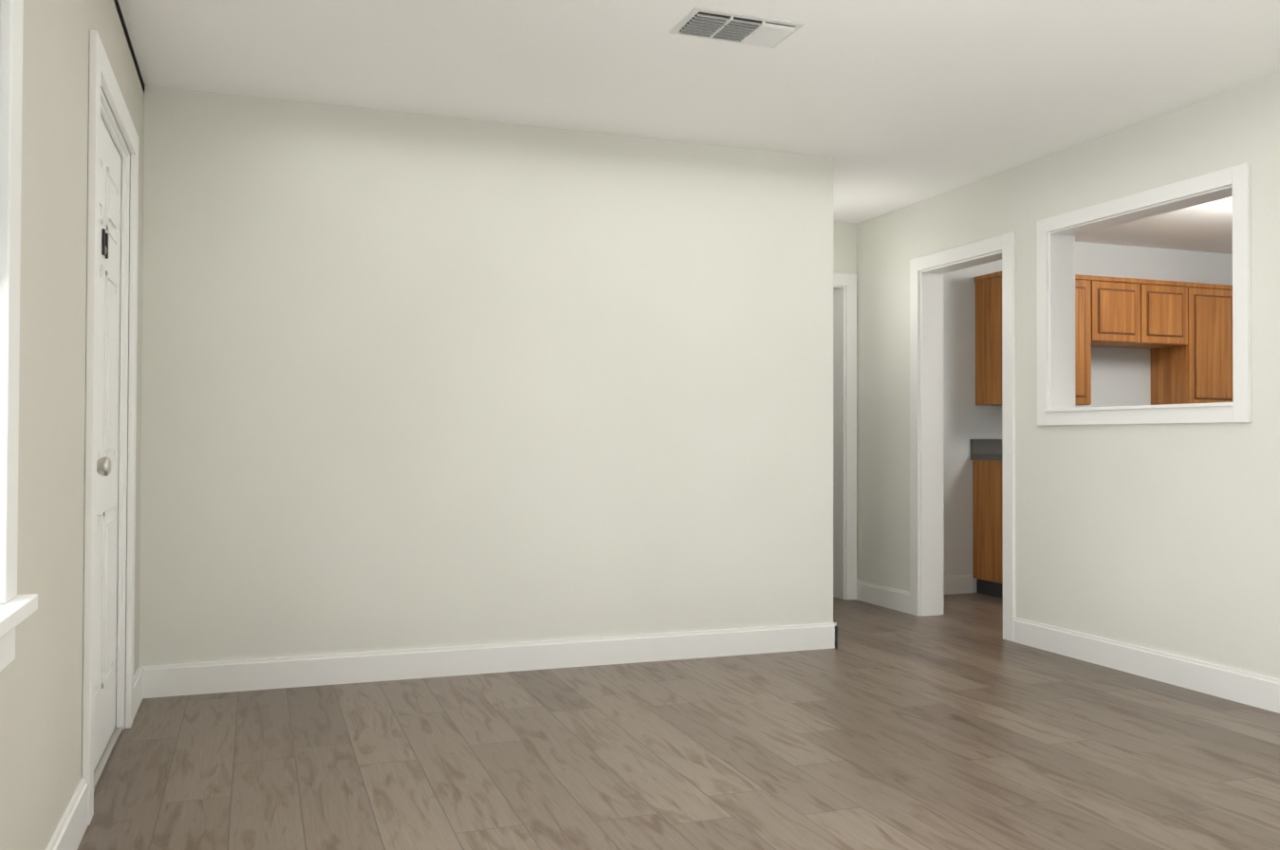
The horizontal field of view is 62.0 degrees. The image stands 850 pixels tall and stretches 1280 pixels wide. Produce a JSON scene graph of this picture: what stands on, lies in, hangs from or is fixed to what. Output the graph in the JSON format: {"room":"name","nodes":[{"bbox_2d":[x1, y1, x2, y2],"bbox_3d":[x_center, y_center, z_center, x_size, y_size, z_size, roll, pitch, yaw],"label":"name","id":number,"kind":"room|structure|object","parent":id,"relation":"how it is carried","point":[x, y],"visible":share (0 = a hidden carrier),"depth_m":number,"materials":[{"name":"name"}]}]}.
{"room":"empty living room","nodes":[
{"label":"empty living room","id":0,"kind":"room"},
{"bbox_2d":[0,0,144,849],"bbox_3d":[-1.531,-0.157,2.780,0.140,2.440,8.990,0,-1,-20],"label":"wall","id":1,"kind":"structure","parent":0,"point":[41,717],"depth_m":2.40,"materials":[{"name":"paint"}]},
{"bbox_2d":[0,0,37,672],"bbox_3d":[-0.808,-0.333,1.042,0.062,1.500,1.995,0,-1,-20],"label":"window","id":2,"kind":"structure","parent":1,"relation":"in","point":[15,609],"depth_m":1.87,"materials":[{"name":"white paint"}]},
{"bbox_2d":[45,779,88,849],"bbox_3d":[-0.728,0.976,0.762,0.016,0.125,4.393,0,-1,-20],"label":"baseboard","id":3,"kind":"structure","parent":1,"relation":"attached to","point":[68,834],"depth_m":2.62,"materials":[{"name":"white paint"}]},
{"bbox_2d":[81,29,138,825],"bbox_3d":[-1.723,0.008,3.331,0.215,2.125,1.090,0,-1,-20],"label":"entry door","id":4,"kind":"structure","parent":1,"relation":"in","point":[110,476],"depth_m":3.44,"materials":[{"name":"white paint"}]},
{"bbox_2d":[133,666,148,718],"bbox_3d":[-1.907,1.016,4.027,0.016,0.125,0.363,0,-1,-20],"label":"baseboard","id":5,"kind":"structure","parent":1,"relation":"attached to","point":[140,677],"depth_m":4.14,"materials":[{"name":"white paint"}]},
{"bbox_2d":[138,84,833,666],"bbox_3d":[-0.535,-0.126,4.836,3.130,2.440,0.140,0,-1,-20],"label":"wall","id":6,"kind":"structure","parent":0,"point":[412,380],"depth_m":4.66,"materials":[{"name":"paint"}]},
{"bbox_2d":[148,622,837,698],"bbox_3d":[-0.504,1.030,4.749,3.146,0.125,0.016,0,-1,-20],"label":"baseboard","id":7,"kind":"structure","parent":6,"relation":"attached to","point":[334,669],"depth_m":4.66,"materials":[{"name":"white paint"}]},
{"bbox_2d":[76,593,1279,849],"bbox_3d":[2.152,1.143,4.094,7.980,0.100,8.990,0,-1,-20],"label":"floor","id":8,"kind":"structure","parent":0,"point":[959,724],"depth_m":3.44,"materials":[{"name":"brown wood"}]},
{"bbox_2d":[972,461,1002,597],"bbox_3d":[2.533,0.682,6.981,0.370,0.900,0.624,0,-1,-20],"label":"base cabinet","id":9,"kind":"object","parent":8,"relation":"on","point":[987,475],"depth_m":7.07,"materials":[{"name":"brown wood"}]},
{"bbox_2d":[970,453,1002,461],"bbox_3d":[2.705,0.214,7.047,0.770,0.040,0.628,0,-1,-20],"label":"countertop","id":10,"kind":"structure","parent":9,"relation":"on","point":[973,456],"depth_m":7.07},
{"bbox_2d":[117,0,1279,254],"bbox_3d":[2.160,-1.407,4.128,7.980,0.120,8.990,0,-1,-20],"label":"ceiling","id":11,"kind":"structure","parent":0,"point":[890,104],"depth_m":4.06,"materials":[{"name":"white paint"}]},
{"bbox_2d":[669,7,804,48],"bbox_3d":[0.329,-1.351,3.647,0.400,0.016,0.230,0,-1,-20],"label":"ceiling vent","id":12,"kind":"object","parent":11,"relation":"in","point":[729,27],"visible":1,"depth_m":3.62,"materials":[{"name":"white metal"}]},
{"bbox_2d":[833,222,1232,593],"bbox_3d":[2.551,-0.082,7.405,4.700,2.440,0.140,0,-1,-20],"label":"wall","id":13,"kind":"structure","parent":0,"point":[1121,377],"depth_m":7.23,"materials":[{"name":"white paint"}]},
{"bbox_2d":[833,273,856,600],"bbox_3d":[0.950,0.073,6.816,0.910,2.105,0.162,0,-1,-20],"label":"trim","id":14,"kind":"structure","parent":13,"relation":"attached to","point":[844,285],"depth_m":6.89,"materials":[{"name":"white paint"}]},
{"bbox_2d":[943,574,973,594],"bbox_3d":[1.892,1.069,7.070,0.750,0.125,0.016,0,-1,-20],"label":"baseboard","id":15,"kind":"structure","parent":13,"relation":"attached to","point":[952,584],"depth_m":7.15,"materials":[{"name":"white paint"}]},
{"bbox_2d":[970,439,1002,453],"bbox_3d":[3.406,0.154,7.624,2.480,0.100,0.020,0,-1,-20],"label":"backsplash","id":16,"kind":"structure","parent":13,"relation":"attached to","point":[977,446],"depth_m":7.23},
{"bbox_2d":[973,271,1001,405],"bbox_3d":[2.494,-0.571,7.132,0.340,0.870,0.344,0,-1,-20],"label":"upper cabinet","id":17,"kind":"object","parent":13,"relation":"attached to","point":[988,287],"depth_m":7.10,"materials":[{"name":"brown wood"}]},
{"bbox_2d":[1075,274,1095,406],"bbox_3d":[2.814,-0.568,7.247,0.340,0.870,0.344,0,-1,-20],"label":"upper cabinet","id":18,"kind":"object","parent":13,"relation":"attached to","point":[1085,285],"depth_m":7.13,"materials":[{"name":"brown wood"}]},
{"bbox_2d":[1095,276,1145,347],"bbox_3d":[3.175,-0.780,7.380,0.425,0.440,0.344,0,-1,-20],"label":"upper cabinet","id":19,"kind":"object","parent":13,"relation":"attached to","point":[1120,302],"depth_m":7.24,"materials":[{"name":"brown wood"}]},
{"bbox_2d":[1119,278,1194,351],"bbox_3d":[3.574,-0.777,7.524,0.425,0.440,0.344,0,-1,-20],"label":"upper cabinet","id":20,"kind":"object","parent":13,"relation":"attached to","point":[1182,331],"depth_m":7.38,"materials":[{"name":"brown wood"}]},
{"bbox_2d":[1150,282,1233,405],"bbox_3d":[3.985,-0.559,7.670,0.450,0.870,0.344,0,-1,-20],"label":"upper cabinet","id":21,"kind":"object","parent":13,"relation":"attached to","point":[1202,373],"depth_m":7.52,"materials":[{"name":"brown wood"}]},
{"bbox_2d":[856,73,1279,679],"bbox_3d":[2.729,-0.134,3.467,0.140,2.440,7.390,0,-1,-20],"label":"wall","id":22,"kind":"structure","parent":0,"point":[1164,538],"depth_m":4.82,"materials":[{"name":"paint"}]},
{"bbox_2d":[856,579,909,613],"bbox_3d":[1.503,1.062,6.608,0.016,0.125,0.623,0,-1,-20],"label":"baseboard","id":23,"kind":"structure","parent":22,"relation":"attached to","point":[890,598],"depth_m":6.58,"materials":[{"name":"white paint"}]},
{"bbox_2d":[909,231,1015,642],"bbox_3d":[1.841,0.063,5.924,0.180,2.105,0.910,0,-1,-20],"label":"trim","id":24,"kind":"structure","parent":22,"relation":"attached to","point":[926,271],"depth_m":6.25,"materials":[{"name":"white paint"}]},
{"bbox_2d":[1036,162,1251,426],"bbox_3d":[2.261,-0.513,4.770,0.202,1.020,1.200,0,-1,-20],"label":"trim","id":25,"kind":"structure","parent":22,"relation":"attached to","point":[1055,283],"depth_m":4.81,"materials":[{"name":"white paint"}]},
{"bbox_2d":[1013,617,1279,713],"bbox_3d":[2.889,1.015,2.769,0.016,0.125,5.713,0,-1,-20],"label":"baseboard","id":26,"kind":"structure","parent":22,"relation":"attached to","point":[1258,691],"depth_m":4.59,"materials":[{"name":"white paint"}]}
]}

